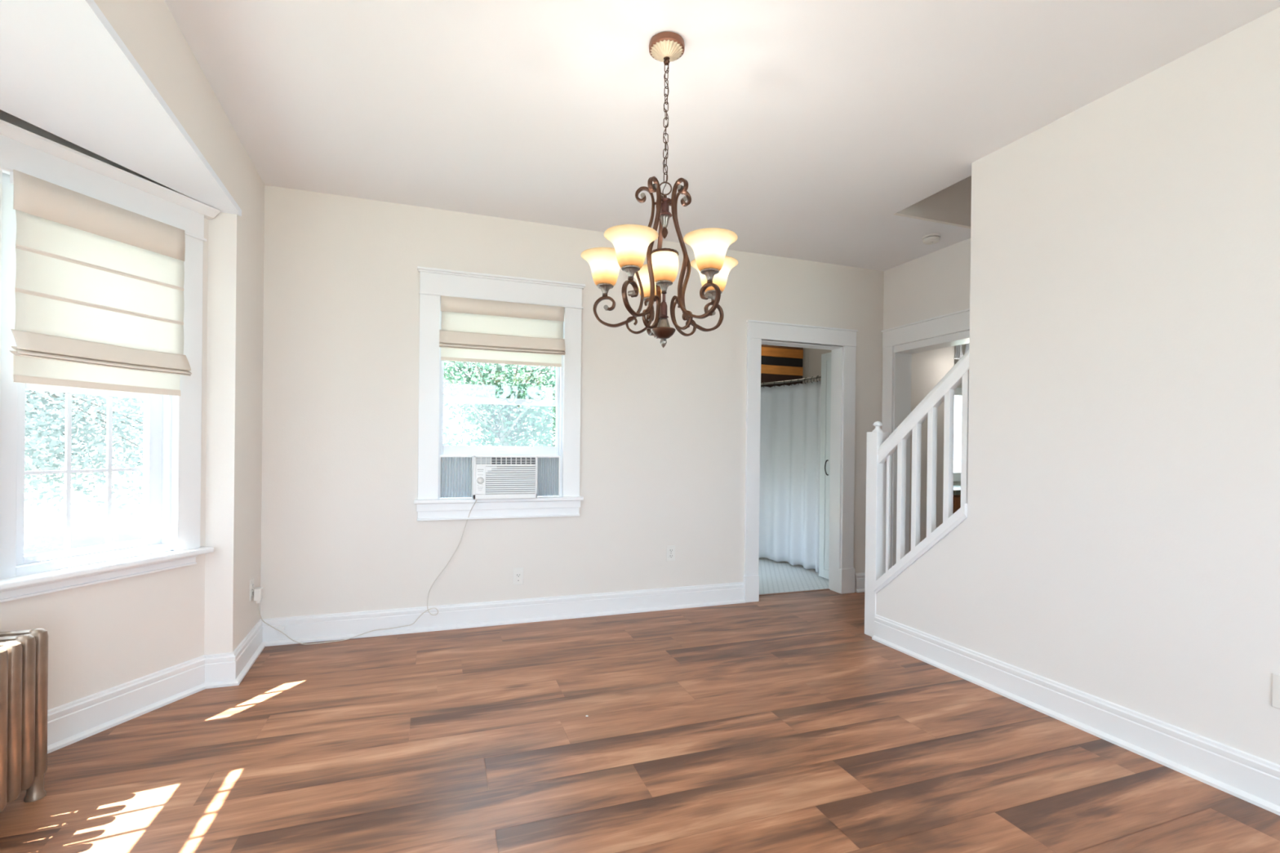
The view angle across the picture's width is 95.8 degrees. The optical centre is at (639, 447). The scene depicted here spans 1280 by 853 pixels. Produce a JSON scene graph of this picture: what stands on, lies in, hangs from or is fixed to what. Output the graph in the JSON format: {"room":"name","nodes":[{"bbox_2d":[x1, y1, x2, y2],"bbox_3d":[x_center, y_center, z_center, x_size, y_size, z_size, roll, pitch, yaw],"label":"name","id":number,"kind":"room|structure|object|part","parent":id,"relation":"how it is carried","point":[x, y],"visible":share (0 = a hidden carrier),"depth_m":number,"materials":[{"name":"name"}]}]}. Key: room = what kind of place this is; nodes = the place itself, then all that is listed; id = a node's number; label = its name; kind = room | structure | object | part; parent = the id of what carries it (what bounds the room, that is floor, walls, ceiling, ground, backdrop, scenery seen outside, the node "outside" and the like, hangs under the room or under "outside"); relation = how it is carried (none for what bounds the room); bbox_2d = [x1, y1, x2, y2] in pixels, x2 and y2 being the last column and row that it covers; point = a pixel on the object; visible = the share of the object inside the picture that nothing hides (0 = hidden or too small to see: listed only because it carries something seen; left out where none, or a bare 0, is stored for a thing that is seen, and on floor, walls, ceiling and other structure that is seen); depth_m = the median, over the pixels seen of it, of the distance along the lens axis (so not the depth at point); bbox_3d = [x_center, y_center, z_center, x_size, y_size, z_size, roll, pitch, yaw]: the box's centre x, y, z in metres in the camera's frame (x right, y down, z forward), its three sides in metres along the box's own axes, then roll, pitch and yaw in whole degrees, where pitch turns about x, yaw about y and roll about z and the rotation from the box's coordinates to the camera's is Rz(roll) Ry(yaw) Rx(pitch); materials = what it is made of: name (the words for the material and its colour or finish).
{"room":"empty dining room","nodes":[
{"label":"empty dining room","id":0,"kind":"room"},
{"bbox_2d":[0,109,208,710],"bbox_3d":[-2.335,-0.128,2.427,0.160,2.620,0.984,1,0,15],"label":"wall","id":1,"kind":"structure","parent":0,"point":[104,636],"depth_m":2.49,"materials":[{"name":"white paint"}]},
{"bbox_2d":[0,119,220,602],"bbox_3d":[-2.292,-0.300,2.425,0.220,1.728,0.913,1,0,15],"label":"window","id":2,"kind":"structure","parent":1,"relation":"in","point":[171,468],"depth_m":2.45,"materials":[{"name":"white paint"}]},
{"bbox_3d":[-2.326,-0.259,2.437,0.149,1.519,0.660,1,0,15],"label":"jamb frame","id":3,"kind":"part","parent":2,"relation":"part of","materials":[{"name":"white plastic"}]},
{"bbox_3d":[-2.329,0.093,2.453,0.038,0.718,0.546,1,0,15],"label":"sash","id":4,"kind":"part","parent":2,"relation":"part of","materials":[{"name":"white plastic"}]},
{"bbox_2d":[8,169,191,395],"bbox_3d":[-2.187,-0.620,2.387,0.075,0.769,0.618,1,0,15],"label":"roman shade","id":5,"kind":"object","parent":2,"relation":"attached to","point":[99,286],"visible":1,"depth_m":2.33,"materials":[{"name":"white fabric"}]},
{"bbox_3d":[-2.189,-0.639,2.388,0.008,0.446,0.598,1,0,15],"label":"fabric panel","id":6,"kind":"part","parent":5,"relation":"part of","materials":[{"name":"white fabric"}]},
{"bbox_2d":[0,0,241,216],"bbox_3d":[-1.742,-1.173,1.400,0.778,0.030,3.032,1,0,-20],"label":"ceiling","id":7,"kind":"structure","parent":0,"point":[65,72],"depth_m":1.91,"materials":[{"name":"white paint"}]},
{"bbox_2d":[93,0,264,654],"bbox_3d":[-1.182,-0.171,0.344,0.365,2.740,6.664,1,0,-22],"label":"wall","id":8,"kind":"structure","parent":0,"point":[148,29],"depth_m":2.88,"materials":[{"name":"white paint"}]},
{"bbox_2d":[249,577,253,600],"bbox_3d":[-2.171,0.797,3.235,0.010,0.115,0.070,1,0,-20],"label":"wall outlet","id":9,"kind":"object","parent":8,"relation":"attached to","point":[251,581],"visible":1,"depth_m":3.23,"materials":[{"name":"white plastic"}]},
{"bbox_2d":[47,582,745,753],"bbox_3d":[-0.953,1.122,1.047,3.001,0.156,7.227,1,0,4],"label":"baseboard","id":10,"kind":"structure","parent":8,"relation":"attached to","point":[71,722],"depth_m":3.55,"materials":[{"name":"white paint"}]},
{"bbox_2d":[260,185,954,618],"bbox_3d":[0.649,-0.159,4.541,6.745,2.740,0.136,1,0,-20],"label":"wall","id":11,"kind":"structure","parent":0,"point":[663,430],"depth_m":3.90,"materials":[{"name":"white paint"}]},
{"bbox_2d":[413,266,585,520],"bbox_3d":[-0.942,-0.334,3.954,1.106,1.624,0.205,1,0,-20],"label":"window","id":12,"kind":"structure","parent":11,"relation":"in","point":[434,283],"depth_m":3.88,"materials":[{"name":"white paint"}]},
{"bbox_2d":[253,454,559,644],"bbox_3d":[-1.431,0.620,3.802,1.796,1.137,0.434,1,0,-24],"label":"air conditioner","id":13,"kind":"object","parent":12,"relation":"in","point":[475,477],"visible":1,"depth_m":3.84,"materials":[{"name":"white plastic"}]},
{"bbox_3d":[-1.641,0.755,3.583,1.207,0.863,0.141,1,0,-25],"label":"power cord","id":14,"kind":"part","parent":13,"relation":"part of","materials":[{"name":"grey plastic"}]},
{"bbox_3d":[-1.219,0.200,3.836,0.204,0.268,0.020,1,0,-20],"label":"accordion panel","id":15,"kind":"part","parent":13,"relation":"part of","materials":[{"name":"white plastic"}]},
{"bbox_3d":[-1.036,0.218,3.757,0.040,0.040,0.025,1,0,-20],"label":"knob","id":16,"kind":"part","parent":13,"relation":"part of","materials":[{"name":"white plastic"}]},
{"bbox_3d":[-0.942,0.197,3.930,0.806,0.282,0.036,1,0,-20],"label":"mounting rail","id":17,"kind":"part","parent":13,"relation":"part of","materials":[{"name":"white plastic"}]},
{"bbox_2d":[475,457,535,464],"bbox_3d":[-0.888,0.091,3.838,0.388,0.043,0.026,1,0,-20],"label":"vent","id":18,"kind":"object","parent":13,"relation":"attached to","point":[478,460],"depth_m":3.84,"materials":[{"name":"white plastic"}]},
{"bbox_2d":[485,466,535,493],"bbox_3d":[-0.858,0.218,3.841,0.326,0.178,0.018,1,0,-20],"label":"grille","id":19,"kind":"object","parent":13,"relation":"attached to","point":[499,479],"depth_m":3.84,"materials":[{"name":"white plastic"}]},
{"bbox_3d":[-0.653,0.206,4.036,0.172,0.268,0.020,1,0,-20],"label":"accordion panel","id":20,"kind":"part","parent":13,"relation":"part of","materials":[{"name":"white plastic"}]},
{"bbox_3d":[-0.959,-0.626,4.006,0.794,0.660,0.032,1,0,-20],"label":"sash","id":21,"kind":"part","parent":12,"relation":"part of","materials":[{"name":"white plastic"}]},
{"bbox_3d":[-0.948,-0.374,3.968,0.794,0.863,0.035,1,0,-20],"label":"sash","id":22,"kind":"part","parent":12,"relation":"part of","materials":[{"name":"white plastic"}]},
{"bbox_3d":[-0.950,-0.319,3.981,0.825,1.344,0.150,1,0,-20],"label":"jamb frame","id":23,"kind":"part","parent":12,"relation":"part of","materials":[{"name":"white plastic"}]},
{"bbox_2d":[439,295,565,367],"bbox_3d":[-0.910,-0.768,3.877,0.820,0.418,0.075,1,0,-20],"label":"roman shade","id":24,"kind":"object","parent":12,"relation":"attached to","point":[472,330],"visible":1,"depth_m":3.87,"materials":[{"name":"white fabric"}]},
{"bbox_3d":[-0.910,-0.811,3.879,0.800,0.133,0.008,1,0,-20],"label":"fabric panel","id":25,"kind":"part","parent":24,"relation":"part of","materials":[{"name":"white fabric"}]},
{"bbox_2d":[513,567,523,584],"bbox_3d":[-0.830,0.880,3.946,0.070,0.115,0.010,1,0,-20],"label":"wall outlet","id":26,"kind":"object","parent":11,"relation":"attached to","point":[518,571],"visible":1,"depth_m":3.94,"materials":[{"name":"white plastic"}]},
{"bbox_2d":[515,573,520,577],"bbox_3d":[-0.829,0.875,3.944,0.034,0.028,0.005,1,0,-20],"label":"receptacle","id":27,"kind":"object","parent":26,"relation":"attached to","point":[517,575],"depth_m":3.94,"materials":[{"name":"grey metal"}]},
{"bbox_2d":[666,545,675,560],"bbox_3d":[0.232,0.794,4.322,0.070,0.115,0.010,1,0,-20],"label":"wall outlet","id":28,"kind":"object","parent":11,"relation":"attached to","point":[670,556],"visible":1,"depth_m":4.32,"materials":[{"name":"white plastic"}]},
{"bbox_2d":[742,320,857,602],"bbox_3d":[1.295,0.115,4.753,1.051,2.205,0.170,1,0,-20],"label":"door frame","id":29,"kind":"structure","parent":11,"relation":"in","point":[842,572],"depth_m":4.82,"materials":[{"name":"white paint"}]},
{"bbox_3d":[0.885,0.181,4.543,0.119,2.066,0.021,1,0,-20],"label":"casing","id":30,"kind":"part","parent":29,"relation":"part of","materials":[{"name":"white paint"}]},
{"bbox_3d":[1.329,-0.917,4.687,1.043,0.139,0.034,1,0,-20],"label":"head casing","id":31,"kind":"part","parent":29,"relation":"part of","materials":[{"name":"white paint"}]},
{"bbox_3d":[1.744,0.190,4.848,0.119,2.066,0.021,1,0,-20],"label":"casing","id":32,"kind":"part","parent":29,"relation":"part of","materials":[{"name":"white paint"}]},
{"bbox_2d":[818,351,831,579],"bbox_3d":[1.754,0.171,5.241,0.078,2.078,0.385,1,0,-20],"label":"door","id":33,"kind":"structure","parent":11,"relation":"in","point":[825,405],"depth_m":5.35,"materials":[{"name":"white paint"}]},
{"bbox_3d":[1.710,0.189,5.305,0.039,0.145,0.015,1,0,-20],"label":"handle","id":34,"kind":"part","parent":33,"relation":"part of","materials":[{"name":"grey metal"}]},
{"bbox_2d":[854,572,865,592],"bbox_3d":[1.950,1.147,4.919,0.265,0.156,0.035,1,0,-20],"label":"baseboard","id":35,"kind":"structure","parent":11,"relation":"attached to","point":[860,578],"depth_m":4.89,"materials":[{"name":"white paint"}]},
{"bbox_2d":[0,557,1279,852],"bbox_3d":[1.395,1.284,2.386,7.750,0.120,9.150,1,0,-20],"label":"floor","id":36,"kind":"structure","parent":0,"point":[775,723],"depth_m":2.24,"materials":[{"name":"brown wood"}]},
{"bbox_2d":[0,628,48,812],"bbox_3d":[-1.956,0.902,1.500,0.194,0.572,0.985,1,0,-20],"label":"radiator","id":37,"kind":"object","parent":36,"relation":"on","point":[24,654],"visible":1,"depth_m":1.88,"materials":[{"name":"metal"}]},
{"bbox_2d":[759,588,829,595],"bbox_3d":[1.255,1.216,4.832,0.801,0.006,0.025,1,0,-20],"label":"threshold","id":38,"kind":"object","parent":36,"relation":"on","point":[824,588],"visible":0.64,"depth_m":4.83,"materials":[{"name":"brown wood"}]},
{"bbox_2d":[864,350,968,636],"bbox_3d":[1.658,0.343,3.449,0.135,1.764,0.749,1,0,-21],"label":"stair railing","id":39,"kind":"object","parent":36,"relation":"on","point":[881,446],"visible":0.96,"depth_m":3.43,"materials":[{"name":"white paint"}]},
{"bbox_3d":[1.534,0.562,3.750,0.094,1.321,0.098,1,0,-20],"label":"newel post","id":40,"kind":"part","parent":39,"relation":"part of","materials":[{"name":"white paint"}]},
{"bbox_3d":[1.621,0.651,3.387,0.012,0.580,0.650,1,0,-21],"label":"stringer moulding","id":41,"kind":"part","parent":39,"relation":"part of","materials":[{"name":"white paint"}]},
{"bbox_3d":[1.663,-0.215,3.397,0.064,0.648,0.652,1,0,-21],"label":"handrail","id":42,"kind":"part","parent":39,"relation":"part of","materials":[{"name":"white paint"}]},
{"bbox_2d":[164,0,1279,271],"bbox_3d":[1.016,-1.643,1.038,4.875,0.250,6.896,1,0,-20],"label":"ceiling","id":43,"kind":"structure","parent":0,"point":[797,129],"depth_m":2.51,"materials":[{"name":"white paint"}]},
{"bbox_2d":[580,31,737,347],"bbox_3d":[0.104,-0.953,2.205,0.613,1.154,0.621,1,0,-20],"label":"chandelier","id":44,"kind":"object","parent":43,"relation":"hanging from","point":[631,242],"visible":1,"depth_m":2.15,"materials":[{"name":"brown metal"}]},
{"bbox_3d":[-0.134,-0.680,2.226,0.190,0.115,0.190,1,0,-20],"label":"lamp shade","id":45,"kind":"part","parent":44,"relation":"part of","materials":[{"name":"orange glass"}]},
{"bbox_3d":[-0.062,-0.726,2.216,0.233,0.532,0.018,1,0,8],"label":"arm","id":46,"kind":"part","parent":44,"relation":"part of","materials":[{"name":"brown metal"}]},
{"bbox_3d":[-0.031,-0.678,2.002,0.190,0.115,0.190,1,0,-20],"label":"lamp shade","id":47,"kind":"part","parent":44,"relation":"part of","materials":[{"name":"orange glass"}]},
{"bbox_3d":[0.008,-0.725,2.062,0.018,0.532,0.233,1,0,33],"label":"arm","id":48,"kind":"part","parent":44,"relation":"part of","materials":[{"name":"brown metal"}]},
{"bbox_3d":[0.044,-0.678,2.417,0.190,0.115,0.190,1,0,-20],"label":"lamp shade","id":49,"kind":"part","parent":44,"relation":"part of","materials":[{"name":"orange glass"}]},
{"bbox_3d":[0.060,-0.725,2.346,0.018,0.532,0.233,1,0,-12],"label":"arm","id":50,"kind":"part","parent":44,"relation":"part of","materials":[{"name":"brown metal"}]},
{"bbox_3d":[0.089,-0.429,2.194,0.092,0.037,0.092,1,0,-20],"label":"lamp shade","id":51,"kind":"part","parent":44,"relation":"part of","materials":[{"name":"brown metal"}]},
{"bbox_3d":[0.092,-0.677,2.194,0.109,0.105,0.109,1,0,-20],"label":"lamp shade","id":52,"kind":"part","parent":44,"relation":"part of","materials":[{"name":"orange glass"}]},
{"bbox_3d":[0.098,-1.230,2.193,0.020,0.454,0.020,1,0,-20],"label":"chain","id":53,"kind":"part","parent":44,"relation":"part of","materials":[{"name":"brown metal"}]},
{"bbox_3d":[0.101,-1.466,2.192,0.028,0.030,0.028,1,0,-20],"label":"canopy stem","id":54,"kind":"part","parent":44,"relation":"part of","materials":[{"name":"brown metal"}]},
{"bbox_3d":[0.198,-0.723,2.078,0.018,0.532,0.233,1,0,-42],"label":"arm","id":55,"kind":"part","parent":44,"relation":"part of","materials":[{"name":"brown metal"}]},
{"bbox_3d":[0.231,-0.723,2.266,0.233,0.532,0.018,1,0,-28],"label":"arm","id":56,"kind":"part","parent":44,"relation":"part of","materials":[{"name":"brown metal"}]},
{"bbox_3d":[0.245,-0.675,2.025,0.190,0.115,0.190,1,0,-20],"label":"lamp shade","id":57,"kind":"part","parent":44,"relation":"part of","materials":[{"name":"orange glass"}]},
{"bbox_3d":[0.294,-0.675,2.299,0.190,0.115,0.190,1,0,-20],"label":"lamp shade","id":58,"kind":"part","parent":44,"relation":"part of","materials":[{"name":"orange glass"}]},
{"bbox_2d":[922,233,940,244],"bbox_3d":[2.093,-1.489,4.154,0.120,0.046,0.120,1,0,-20],"label":"smoke detector","id":59,"kind":"object","parent":43,"relation":"attached to","point":[932,238],"visible":1,"depth_m":4.12,"materials":[{"name":"white plastic"}]},
{"bbox_3d":[2.093,-1.506,4.154,0.120,0.012,0.120,1,0,-20],"label":"plate","id":60,"kind":"part","parent":59,"relation":"part of","materials":[{"name":"white plastic"}]},
{"bbox_2d":[802,347,831,383],"bbox_3d":[1.409,-0.204,6.058,2.500,2.840,2.220,1,0,-20],"label":"wall","id":61,"kind":"structure","parent":0,"point":[811,363],"depth_m":7.26,"materials":[{"name":"grey paint"}]},
{"bbox_2d":[760,344,803,387],"bbox_3d":[1.549,-1.024,7.101,1.045,0.877,0.033,1,0,-20],"label":"striped panel","id":62,"kind":"object","parent":61,"relation":"attached to","point":[778,363],"visible":0.24,"depth_m":7.15,"materials":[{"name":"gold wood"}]},
{"bbox_2d":[760,375,821,385],"bbox_3d":[1.379,-0.679,5.905,0.367,0.022,1.955,1,0,-41],"label":"curtain rod","id":63,"kind":"object","parent":61,"relation":"attached to","point":[820,376],"visible":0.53,"depth_m":5.92,"materials":[{"name":"silver metal"}]},
{"bbox_2d":[758,375,821,573],"bbox_3d":[1.316,0.253,6.059,0.319,1.902,1.590,1,0,-45],"label":"shower curtain","id":64,"kind":"object","parent":63,"relation":"hanging from","point":[790,419],"visible":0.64,"depth_m":5.94,"materials":[{"name":"white fabric"}]},
{"bbox_2d":[883,238,970,329],"bbox_3d":[3.305,-1.353,1.829,0.175,5.200,6.856,1,0,-20],"label":"wall","id":65,"kind":"structure","parent":0,"point":[936,283],"depth_m":4.52,"materials":[{"name":"white paint"}]},
{"bbox_2d":[881,308,969,568],"bbox_3d":[2.326,0.118,4.495,0.209,2.224,1.046,1,0,-20],"label":"door frame","id":66,"kind":"structure","parent":65,"relation":"in","point":[952,329],"depth_m":4.85,"materials":[{"name":"white paint"}]},
{"bbox_3d":[2.095,0.189,4.903,0.021,2.075,0.112,1,0,-20],"label":"casing","id":67,"kind":"part","parent":66,"relation":"part of","materials":[{"name":"white paint"}]},
{"bbox_3d":[2.256,-0.920,4.464,0.034,0.149,1.046,1,0,-20],"label":"head casing","id":68,"kind":"part","parent":66,"relation":"part of","materials":[{"name":"white paint"}]},
{"bbox_2d":[916,175,971,213],"bbox_3d":[2.802,-1.409,1.738,1.035,5.300,4.820,1,0,-20],"label":"wall","id":69,"kind":"structure","parent":0,"point":[957,197],"depth_m":3.94,"materials":[{"name":"white paint"}]},
{"bbox_2d":[893,203,971,228],"bbox_3d":[2.045,-1.556,3.897,0.823,0.088,0.027,1,0,-20],"label":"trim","id":70,"kind":"structure","parent":69,"relation":"attached to","point":[920,211],"depth_m":3.86,"materials":[{"name":"white paint"}]},
{"bbox_2d":[953,343,965,484],"bbox_3d":[3.648,-0.175,4.448,2.255,2.840,3.550,1,0,-20],"label":"wall","id":71,"kind":"structure","parent":0,"point":[963,346],"depth_m":6.09,"materials":[{"name":"white paint"}]},
{"bbox_2d":[953,387,961,481],"bbox_3d":[3.089,-0.135,6.008,0.955,0.980,0.063,1,0,-20],"label":"window","id":72,"kind":"structure","parent":71,"relation":"in","point":[957,392],"depth_m":6.06,"materials":[{"name":"white paint"}]},
{"bbox_2d":[953,342,969,359],"bbox_3d":[2.840,-1.135,4.990,0.213,0.740,0.159,1,0,-20],"label":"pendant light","id":73,"kind":"object","parent":71,"relation":"hanging from","point":[958,353],"visible":0.23,"depth_m":4.98,"materials":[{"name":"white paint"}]},
{"bbox_3d":[2.760,-0.845,5.005,0.078,0.158,0.078,1,0,-20],"label":"lamp shade","id":74,"kind":"part","parent":73,"relation":"part of","materials":[{"name":"grey glass"}]},
{"bbox_3d":[2.835,-0.844,4.989,0.078,0.158,0.078,1,0,-20],"label":"lamp shade","id":75,"kind":"part","parent":73,"relation":"part of","materials":[{"name":"white glass"}]},
{"bbox_2d":[875,7,1279,764],"bbox_3d":[2.583,-0.135,1.066,0.110,2.750,5.690,1,0,-21],"label":"wall","id":76,"kind":"structure","parent":0,"point":[1117,542],"depth_m":2.37,"materials":[{"name":"white paint"}]},
{"bbox_2d":[871,614,1279,815],"bbox_3d":[2.486,1.161,1.081,0.035,0.156,5.567,1,0,-21],"label":"baseboard","id":77,"kind":"structure","parent":76,"relation":"attached to","point":[1254,780],"depth_m":2.43,"materials":[{"name":"white paint"}]},
{"bbox_2d":[1271,673,1279,709],"bbox_3d":[2.182,0.831,1.924,0.006,0.115,0.115,1,0,-20],"label":"blank wall plate","id":78,"kind":"object","parent":76,"relation":"attached to","point":[1276,677],"visible":1,"depth_m":1.97,"materials":[{"name":"white plastic"}]},
{"bbox_3d":[3.149,1.297,5.819,1.050,0.120,0.590,1,0,-20],"label":"floor","id":79,"kind":"structure","parent":0,"visible":0},
{"bbox_2d":[952,494,960,514],"bbox_3d":[3.185,0.792,5.701,0.950,0.710,0.610,1,0,-20],"label":"base cabinet","id":80,"kind":"object","parent":79,"relation":"on","point":[957,499],"visible":0.06,"depth_m":5.27,"materials":[{"name":"brown wood"}]},
{"bbox_2d":[953,484,960,495],"bbox_3d":[3.194,0.415,5.689,0.959,0.045,0.645,1,0,-20],"label":"countertop","id":81,"kind":"structure","parent":80,"relation":"on","point":[957,488],"depth_m":5.29,"materials":[{"name":"grey"}]},
{"label":"outside","id":82,"kind":"structure","parent":0,"visible":0},
{"bbox_2d":[23,462,142,555],"bbox_3d":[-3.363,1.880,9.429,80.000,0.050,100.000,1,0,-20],"label":"ground","id":83,"kind":"structure","parent":82,"point":[91,531],"depth_m":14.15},
{"bbox_2d":[24,389,143,534],"bbox_3d":[-10.970,-2.498,9.748,9.244,9.057,9.919,1,0,28],"label":"tree","id":84,"kind":"object","parent":83,"relation":"on","point":[36,415],"visible":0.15,"depth_m":10.57,"materials":[{"name":"green plant"}]},
{"bbox_2d":[443,360,555,446],"bbox_3d":[-2.035,-0.448,9.132,4.756,4.673,4.513,1,0,-22],"label":"tree","id":85,"kind":"object","parent":83,"relation":"on","point":[508,433],"visible":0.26,"depth_m":8.56,"materials":[{"name":"green plant"}]}
]}

